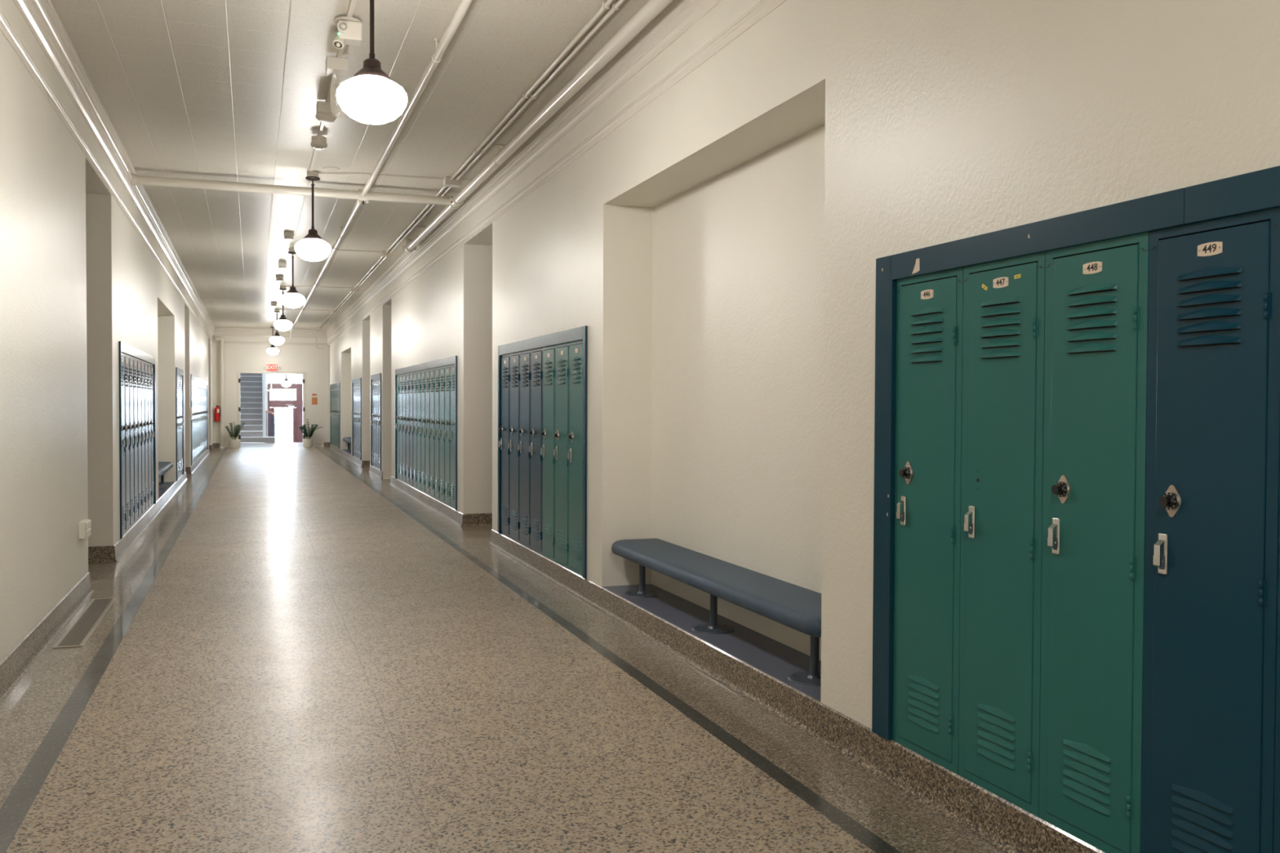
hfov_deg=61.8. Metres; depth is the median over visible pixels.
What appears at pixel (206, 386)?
locker
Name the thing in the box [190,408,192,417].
wall switch
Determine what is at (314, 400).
notice
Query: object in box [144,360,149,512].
locker
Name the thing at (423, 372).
locker
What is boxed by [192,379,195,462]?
locker
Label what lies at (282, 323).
pendant lamp
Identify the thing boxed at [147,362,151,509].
locker
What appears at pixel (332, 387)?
locker
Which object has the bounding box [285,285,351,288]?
conduit
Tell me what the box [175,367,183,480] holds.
surround
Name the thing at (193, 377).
surround
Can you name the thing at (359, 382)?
locker
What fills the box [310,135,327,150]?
smoke detector
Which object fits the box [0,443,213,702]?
baseboard
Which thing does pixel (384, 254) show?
junction box
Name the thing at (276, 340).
pendant lamp
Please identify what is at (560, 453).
locker
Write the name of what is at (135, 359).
locker
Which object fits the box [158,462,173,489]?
bench
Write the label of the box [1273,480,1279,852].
locker
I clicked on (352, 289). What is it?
junction box
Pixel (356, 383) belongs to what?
locker
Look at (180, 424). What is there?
locker
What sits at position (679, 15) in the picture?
trim
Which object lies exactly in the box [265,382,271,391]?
conduit
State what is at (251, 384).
staircase
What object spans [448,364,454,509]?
locker
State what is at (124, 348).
surround
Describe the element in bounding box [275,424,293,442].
ground
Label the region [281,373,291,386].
pendant lamp
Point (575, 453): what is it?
locker
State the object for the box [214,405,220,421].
fire extinguisher
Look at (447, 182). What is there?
junction box
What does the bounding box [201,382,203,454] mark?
locker
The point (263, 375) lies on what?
wall
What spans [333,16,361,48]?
emergency light
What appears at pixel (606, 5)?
conduit
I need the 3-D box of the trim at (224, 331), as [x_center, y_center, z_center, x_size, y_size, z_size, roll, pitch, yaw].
[-10.769,-2.731,31.218,3.170,0.236,0.060,0,1,-20]
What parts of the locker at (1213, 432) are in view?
lever, latch handle, number plate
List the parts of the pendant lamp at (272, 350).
lamp shade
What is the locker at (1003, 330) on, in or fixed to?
attached to the wall at (717, 251)
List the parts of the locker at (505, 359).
door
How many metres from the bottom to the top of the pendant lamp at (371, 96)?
0.827 m
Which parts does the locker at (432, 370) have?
door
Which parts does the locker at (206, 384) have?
door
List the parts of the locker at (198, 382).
door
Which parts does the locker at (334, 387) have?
door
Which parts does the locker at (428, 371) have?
door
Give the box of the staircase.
[240,373,275,442]
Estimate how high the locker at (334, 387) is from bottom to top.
1.607 m
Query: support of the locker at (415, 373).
attached to the wall at (717, 251)
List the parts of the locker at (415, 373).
door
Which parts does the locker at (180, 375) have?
door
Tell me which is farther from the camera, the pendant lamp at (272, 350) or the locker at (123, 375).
the pendant lamp at (272, 350)
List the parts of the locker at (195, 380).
door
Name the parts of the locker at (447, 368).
door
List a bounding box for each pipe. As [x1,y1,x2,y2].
[131,173,450,205]
[214,336,225,448]
[289,0,472,338]
[402,0,673,253]
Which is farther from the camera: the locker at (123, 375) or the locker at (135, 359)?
the locker at (135, 359)
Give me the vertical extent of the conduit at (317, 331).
0.533 m
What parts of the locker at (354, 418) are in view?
door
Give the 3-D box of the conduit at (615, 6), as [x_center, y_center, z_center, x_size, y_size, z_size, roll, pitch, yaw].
[-2.684,-2.416,12.803,0.040,0.031,37.960,0,1,-20]
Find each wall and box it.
[0,0,213,662]
[212,335,327,443]
[262,373,265,436]
[265,373,302,436]
[327,0,1279,728]
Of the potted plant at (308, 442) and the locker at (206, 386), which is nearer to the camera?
the locker at (206, 386)
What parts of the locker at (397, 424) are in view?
door, frame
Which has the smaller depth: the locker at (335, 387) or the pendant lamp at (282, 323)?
the pendant lamp at (282, 323)
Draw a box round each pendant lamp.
[266,324,279,355]
[269,308,284,345]
[273,285,292,330]
[280,248,305,307]
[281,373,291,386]
[294,170,331,261]
[336,0,407,124]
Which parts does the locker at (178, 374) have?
door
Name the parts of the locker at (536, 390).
latch handle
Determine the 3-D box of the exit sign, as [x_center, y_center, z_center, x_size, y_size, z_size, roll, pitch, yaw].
[-10.739,-1.721,31.234,0.515,0.210,0.084,0,1,-20]
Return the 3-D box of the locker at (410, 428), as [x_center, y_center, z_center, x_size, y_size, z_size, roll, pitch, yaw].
[-3.048,0.040,15.088,0.414,1.607,0.367,0,1,-20]
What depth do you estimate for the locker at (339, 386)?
27.53 m
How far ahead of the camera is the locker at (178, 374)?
16.39 m
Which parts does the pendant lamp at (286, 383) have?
lamp shade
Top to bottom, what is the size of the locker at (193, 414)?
1.607 m
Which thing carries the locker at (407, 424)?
attached to the wall at (717, 251)
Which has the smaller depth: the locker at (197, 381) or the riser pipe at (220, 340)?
the locker at (197, 381)
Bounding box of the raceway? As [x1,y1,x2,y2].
[309,0,356,171]
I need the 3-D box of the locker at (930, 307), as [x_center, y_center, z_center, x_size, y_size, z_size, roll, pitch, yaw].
[1.111,0.297,3.608,0.414,1.607,0.367,0,1,-20]
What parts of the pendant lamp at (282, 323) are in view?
lamp shade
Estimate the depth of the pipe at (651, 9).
7.13 m
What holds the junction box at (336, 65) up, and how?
attached to the ceiling
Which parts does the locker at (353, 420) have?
door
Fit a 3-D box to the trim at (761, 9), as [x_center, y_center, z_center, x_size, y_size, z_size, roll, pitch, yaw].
[-2.641,-2.019,13.413,0.017,0.082,39.100,0,1,-20]
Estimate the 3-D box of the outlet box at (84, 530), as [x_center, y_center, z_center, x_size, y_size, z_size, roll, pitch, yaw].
[-3.672,0.678,7.078,0.050,0.110,0.210,0,1,-20]
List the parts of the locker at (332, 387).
door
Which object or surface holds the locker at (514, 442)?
attached to the wall at (717, 251)
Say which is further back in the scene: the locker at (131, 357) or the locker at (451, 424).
the locker at (451, 424)
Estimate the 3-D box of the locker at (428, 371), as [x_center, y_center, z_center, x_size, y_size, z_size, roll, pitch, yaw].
[-2.544,0.071,13.697,0.414,1.607,0.367,0,1,-20]
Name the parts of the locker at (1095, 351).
lever, latch handle, number plate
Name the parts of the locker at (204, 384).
door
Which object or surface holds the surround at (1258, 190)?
attached to the wall at (717, 251)
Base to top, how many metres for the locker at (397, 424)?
1.607 m
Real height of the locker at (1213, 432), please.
1.607 m
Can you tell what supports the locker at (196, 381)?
attached to the wall at (77, 279)
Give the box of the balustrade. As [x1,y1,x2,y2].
[265,409,275,436]
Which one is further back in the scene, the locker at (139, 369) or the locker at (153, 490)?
the locker at (153, 490)
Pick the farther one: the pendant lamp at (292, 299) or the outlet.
the pendant lamp at (292, 299)
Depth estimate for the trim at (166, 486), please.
14.77 m
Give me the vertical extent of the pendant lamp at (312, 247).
0.827 m
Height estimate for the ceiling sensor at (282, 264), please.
0.090 m
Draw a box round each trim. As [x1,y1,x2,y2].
[0,8,213,343]
[13,0,214,335]
[158,481,175,498]
[213,327,327,338]
[213,341,327,346]
[325,0,721,337]
[326,0,786,346]
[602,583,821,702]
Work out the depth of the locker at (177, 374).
16.17 m
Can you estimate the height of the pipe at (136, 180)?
0.141 m
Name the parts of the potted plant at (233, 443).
pot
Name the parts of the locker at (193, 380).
door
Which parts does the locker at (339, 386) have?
door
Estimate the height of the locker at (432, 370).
1.607 m
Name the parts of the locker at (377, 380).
frame, door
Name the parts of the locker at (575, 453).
lever, latch handle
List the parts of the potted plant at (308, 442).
pot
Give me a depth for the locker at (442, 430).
12.57 m
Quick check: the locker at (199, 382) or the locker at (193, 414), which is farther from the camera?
the locker at (199, 382)
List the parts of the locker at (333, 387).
door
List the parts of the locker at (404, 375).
door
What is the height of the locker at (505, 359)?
1.607 m
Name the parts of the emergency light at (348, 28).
mounting plate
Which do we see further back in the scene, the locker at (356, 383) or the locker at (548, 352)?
the locker at (356, 383)
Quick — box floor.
[0,442,1004,852]
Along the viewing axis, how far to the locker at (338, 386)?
27.80 m
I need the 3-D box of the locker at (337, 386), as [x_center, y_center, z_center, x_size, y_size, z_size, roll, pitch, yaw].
[-7.827,-0.255,28.281,0.414,1.607,0.367,0,1,-20]
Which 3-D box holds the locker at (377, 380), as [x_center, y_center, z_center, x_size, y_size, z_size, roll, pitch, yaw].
[-4.534,-0.051,19.192,0.414,1.607,0.367,0,1,-20]
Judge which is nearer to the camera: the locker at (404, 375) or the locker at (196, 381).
the locker at (404, 375)
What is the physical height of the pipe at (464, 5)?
0.330 m
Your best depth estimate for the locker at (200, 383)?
23.29 m
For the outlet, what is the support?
attached to the outlet box at (84, 530)
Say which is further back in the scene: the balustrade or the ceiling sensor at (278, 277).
the balustrade
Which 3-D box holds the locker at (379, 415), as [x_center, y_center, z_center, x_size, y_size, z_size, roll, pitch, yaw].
[-4.408,-0.044,18.844,0.414,1.607,0.367,0,1,-20]
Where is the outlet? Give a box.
[85,520,91,537]
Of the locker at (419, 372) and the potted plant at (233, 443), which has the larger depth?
the potted plant at (233, 443)
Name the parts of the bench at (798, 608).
leg, leg, seat, leg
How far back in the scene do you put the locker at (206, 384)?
26.12 m
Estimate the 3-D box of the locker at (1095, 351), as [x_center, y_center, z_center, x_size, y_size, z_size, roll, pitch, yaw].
[1.363,0.313,2.913,0.414,1.607,0.367,0,1,-20]
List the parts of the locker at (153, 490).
door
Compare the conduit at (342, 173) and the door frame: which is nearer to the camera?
the conduit at (342, 173)
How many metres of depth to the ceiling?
7.84 m
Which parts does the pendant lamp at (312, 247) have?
stem, lamp shade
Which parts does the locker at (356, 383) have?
door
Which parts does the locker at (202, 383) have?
door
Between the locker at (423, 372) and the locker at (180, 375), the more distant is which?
the locker at (180, 375)
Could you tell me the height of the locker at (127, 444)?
1.607 m
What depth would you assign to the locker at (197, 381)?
22.26 m
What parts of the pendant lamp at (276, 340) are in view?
lamp shade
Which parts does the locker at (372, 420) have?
door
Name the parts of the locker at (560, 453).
lever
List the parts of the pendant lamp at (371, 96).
stem, lamp shade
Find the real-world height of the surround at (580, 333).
1.692 m
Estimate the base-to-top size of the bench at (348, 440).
0.310 m
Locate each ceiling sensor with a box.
[271,302,276,306]
[275,275,283,280]
[278,262,286,268]
[284,231,293,239]
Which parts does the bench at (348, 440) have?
seat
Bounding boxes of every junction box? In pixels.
[325,56,348,75]
[350,287,359,291]
[381,250,392,257]
[443,176,460,187]
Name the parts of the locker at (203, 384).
door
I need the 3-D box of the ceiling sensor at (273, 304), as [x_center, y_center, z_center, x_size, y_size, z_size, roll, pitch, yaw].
[-7.853,-2.620,22.948,0.120,0.090,0.120,0,1,-20]
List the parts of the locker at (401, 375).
door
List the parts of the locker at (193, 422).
door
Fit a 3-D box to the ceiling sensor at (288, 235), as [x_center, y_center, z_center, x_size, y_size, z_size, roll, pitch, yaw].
[-4.448,-2.410,13.548,0.120,0.090,0.120,0,1,-20]
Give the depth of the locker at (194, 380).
20.95 m
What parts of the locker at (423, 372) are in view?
door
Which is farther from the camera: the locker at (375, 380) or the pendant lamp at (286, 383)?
the pendant lamp at (286, 383)
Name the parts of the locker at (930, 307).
lever, latch handle, number plate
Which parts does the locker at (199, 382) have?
door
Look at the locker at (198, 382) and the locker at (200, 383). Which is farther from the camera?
the locker at (200, 383)
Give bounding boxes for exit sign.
[262,364,281,371]
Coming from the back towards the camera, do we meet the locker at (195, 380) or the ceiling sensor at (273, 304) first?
the ceiling sensor at (273, 304)
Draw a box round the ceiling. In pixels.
[50,0,648,330]
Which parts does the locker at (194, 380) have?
door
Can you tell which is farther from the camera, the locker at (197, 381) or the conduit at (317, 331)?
the conduit at (317, 331)
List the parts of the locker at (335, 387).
door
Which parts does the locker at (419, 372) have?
door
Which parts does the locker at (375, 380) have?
door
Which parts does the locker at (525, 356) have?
door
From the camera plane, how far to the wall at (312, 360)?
31.25 m
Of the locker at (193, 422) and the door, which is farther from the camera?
the door
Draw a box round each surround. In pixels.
[119,341,155,538]
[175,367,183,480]
[191,373,208,466]
[329,382,340,448]
[351,377,361,460]
[370,373,381,470]
[395,355,457,511]
[497,325,587,578]
[871,165,1279,740]
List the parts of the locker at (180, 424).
door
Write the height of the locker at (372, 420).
1.607 m
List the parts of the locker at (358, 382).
door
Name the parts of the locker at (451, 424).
door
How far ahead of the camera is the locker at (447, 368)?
12.22 m
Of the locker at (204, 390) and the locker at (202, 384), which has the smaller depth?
the locker at (202, 384)
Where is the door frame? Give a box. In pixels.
[237,370,306,447]
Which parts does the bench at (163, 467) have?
leg, seat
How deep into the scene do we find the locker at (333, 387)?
29.48 m
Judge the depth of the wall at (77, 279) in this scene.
6.33 m
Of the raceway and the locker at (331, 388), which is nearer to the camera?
the raceway
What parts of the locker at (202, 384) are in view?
door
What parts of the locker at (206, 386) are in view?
door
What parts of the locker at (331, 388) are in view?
door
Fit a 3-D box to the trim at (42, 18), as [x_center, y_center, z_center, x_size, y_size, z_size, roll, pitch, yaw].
[-5.584,-2.315,12.340,0.060,0.236,39.100,0,1,-20]
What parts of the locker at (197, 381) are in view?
door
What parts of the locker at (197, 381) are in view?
door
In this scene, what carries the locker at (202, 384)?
attached to the wall at (77, 279)
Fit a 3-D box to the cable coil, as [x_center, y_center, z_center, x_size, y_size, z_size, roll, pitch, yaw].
[-1.914,-2.095,6.766,0.066,0.299,0.130,1,1,24]
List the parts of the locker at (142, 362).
door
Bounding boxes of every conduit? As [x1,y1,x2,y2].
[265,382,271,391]
[279,309,331,311]
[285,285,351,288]
[315,330,324,348]
[318,0,613,328]
[318,172,444,179]
[320,0,625,328]
[330,248,381,252]
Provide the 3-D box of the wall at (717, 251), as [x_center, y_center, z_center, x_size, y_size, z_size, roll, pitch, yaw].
[-2.380,-0.717,13.537,0.550,3.460,39.100,0,1,-20]
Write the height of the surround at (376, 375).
1.692 m
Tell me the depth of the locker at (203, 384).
24.80 m
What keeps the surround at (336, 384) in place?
attached to the wall at (717, 251)
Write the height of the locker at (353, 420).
1.607 m
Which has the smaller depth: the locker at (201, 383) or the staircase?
the locker at (201, 383)
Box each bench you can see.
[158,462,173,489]
[342,437,351,452]
[611,538,821,686]
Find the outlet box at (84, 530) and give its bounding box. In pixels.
[78,519,91,539]
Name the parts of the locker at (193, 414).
door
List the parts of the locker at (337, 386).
door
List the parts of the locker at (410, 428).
door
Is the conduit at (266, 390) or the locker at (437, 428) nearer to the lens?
the locker at (437, 428)
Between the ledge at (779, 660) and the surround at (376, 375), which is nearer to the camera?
the ledge at (779, 660)
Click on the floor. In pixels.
(298, 653)
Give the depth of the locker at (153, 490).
12.10 m
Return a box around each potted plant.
[224,422,245,448]
[297,419,323,447]
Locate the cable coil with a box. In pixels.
[330,74,344,118]
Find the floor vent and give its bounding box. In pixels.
[52,597,115,648]
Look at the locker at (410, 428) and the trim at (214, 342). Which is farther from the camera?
the trim at (214, 342)
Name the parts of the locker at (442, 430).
door, frame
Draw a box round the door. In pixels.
[267,383,302,442]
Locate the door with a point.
(297, 405)
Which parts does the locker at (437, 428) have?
door, frame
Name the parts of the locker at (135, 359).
door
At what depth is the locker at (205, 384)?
25.73 m
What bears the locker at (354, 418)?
attached to the wall at (717, 251)
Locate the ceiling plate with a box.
[323,166,339,170]
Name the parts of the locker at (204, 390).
door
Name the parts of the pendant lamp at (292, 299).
stem, lamp shade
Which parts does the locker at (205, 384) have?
door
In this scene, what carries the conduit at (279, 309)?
attached to the ceiling
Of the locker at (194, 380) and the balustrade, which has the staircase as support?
the balustrade
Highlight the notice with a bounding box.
[311,397,317,404]
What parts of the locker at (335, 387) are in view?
door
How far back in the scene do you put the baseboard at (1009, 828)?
4.17 m
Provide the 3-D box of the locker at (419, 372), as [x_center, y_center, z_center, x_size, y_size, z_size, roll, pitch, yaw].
[-2.796,0.056,14.393,0.414,1.607,0.367,0,1,-20]
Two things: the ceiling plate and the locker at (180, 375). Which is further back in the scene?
the locker at (180, 375)
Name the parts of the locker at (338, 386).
door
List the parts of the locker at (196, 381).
door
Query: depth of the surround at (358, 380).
22.30 m
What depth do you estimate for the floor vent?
6.26 m
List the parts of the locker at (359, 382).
door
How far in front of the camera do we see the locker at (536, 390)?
8.39 m
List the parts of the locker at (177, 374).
door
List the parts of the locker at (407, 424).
frame, door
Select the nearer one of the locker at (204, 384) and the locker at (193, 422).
the locker at (193, 422)
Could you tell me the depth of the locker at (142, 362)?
11.06 m
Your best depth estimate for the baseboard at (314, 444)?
31.71 m
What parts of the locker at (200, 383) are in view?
door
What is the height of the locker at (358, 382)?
1.607 m
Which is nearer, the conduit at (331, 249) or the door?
the conduit at (331, 249)
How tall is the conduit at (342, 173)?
0.017 m
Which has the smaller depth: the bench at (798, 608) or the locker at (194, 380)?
the bench at (798, 608)
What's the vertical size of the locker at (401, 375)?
1.607 m
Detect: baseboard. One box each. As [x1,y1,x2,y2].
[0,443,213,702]
[213,442,327,448]
[327,442,1105,852]
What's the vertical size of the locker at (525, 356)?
1.607 m
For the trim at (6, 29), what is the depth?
6.72 m
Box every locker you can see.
[121,352,126,536]
[124,353,130,533]
[128,355,134,528]
[133,356,138,524]
[137,358,142,519]
[140,360,146,515]
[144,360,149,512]
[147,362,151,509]
[150,363,155,506]
[177,373,179,444]
[177,373,180,479]
[179,374,182,477]
[180,374,183,475]
[191,379,194,463]
[191,413,193,464]
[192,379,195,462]
[194,380,195,462]
[195,380,197,461]
[195,381,198,460]
[196,381,199,459]
[197,381,199,457]
[198,382,200,457]
[199,382,201,456]
[200,382,202,455]
[200,382,202,455]
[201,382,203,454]
[202,383,204,453]
[203,383,204,453]
[204,384,206,426]
[204,384,206,451]
[204,390,205,452]
[205,384,207,450]
[206,386,208,449]
[329,387,332,444]
[330,386,333,444]
[331,386,333,445]
[332,386,334,445]
[333,386,335,446]
[334,386,336,446]
[335,386,337,447]
[336,386,338,448]
[337,386,339,448]
[351,383,354,456]
[353,382,355,457]
[355,382,357,457]
[356,382,359,458]
[358,382,359,458]
[370,379,373,466]
[372,378,376,467]
[374,378,378,469]
[377,378,380,470]
[395,374,399,479]
[397,373,403,481]
[400,373,406,484]
[404,373,409,485]
[408,372,413,487]
[411,371,417,488]
[415,370,421,491]
[419,369,425,493]
[423,368,430,496]
[428,368,435,498]
[432,367,439,501]
[437,365,444,503]
[443,364,450,506]
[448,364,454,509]
[498,353,510,538]
[507,351,519,543]
[518,349,531,549]
[528,347,542,555]
[541,345,555,562]
[553,342,569,569]
[567,339,582,576]
[892,267,963,774]
[958,251,1045,817]
[1039,231,1149,852]
[1140,207,1279,852]
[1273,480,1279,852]
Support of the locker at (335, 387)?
attached to the wall at (717, 251)
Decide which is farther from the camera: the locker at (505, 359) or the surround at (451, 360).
the surround at (451, 360)
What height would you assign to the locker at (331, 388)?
1.607 m

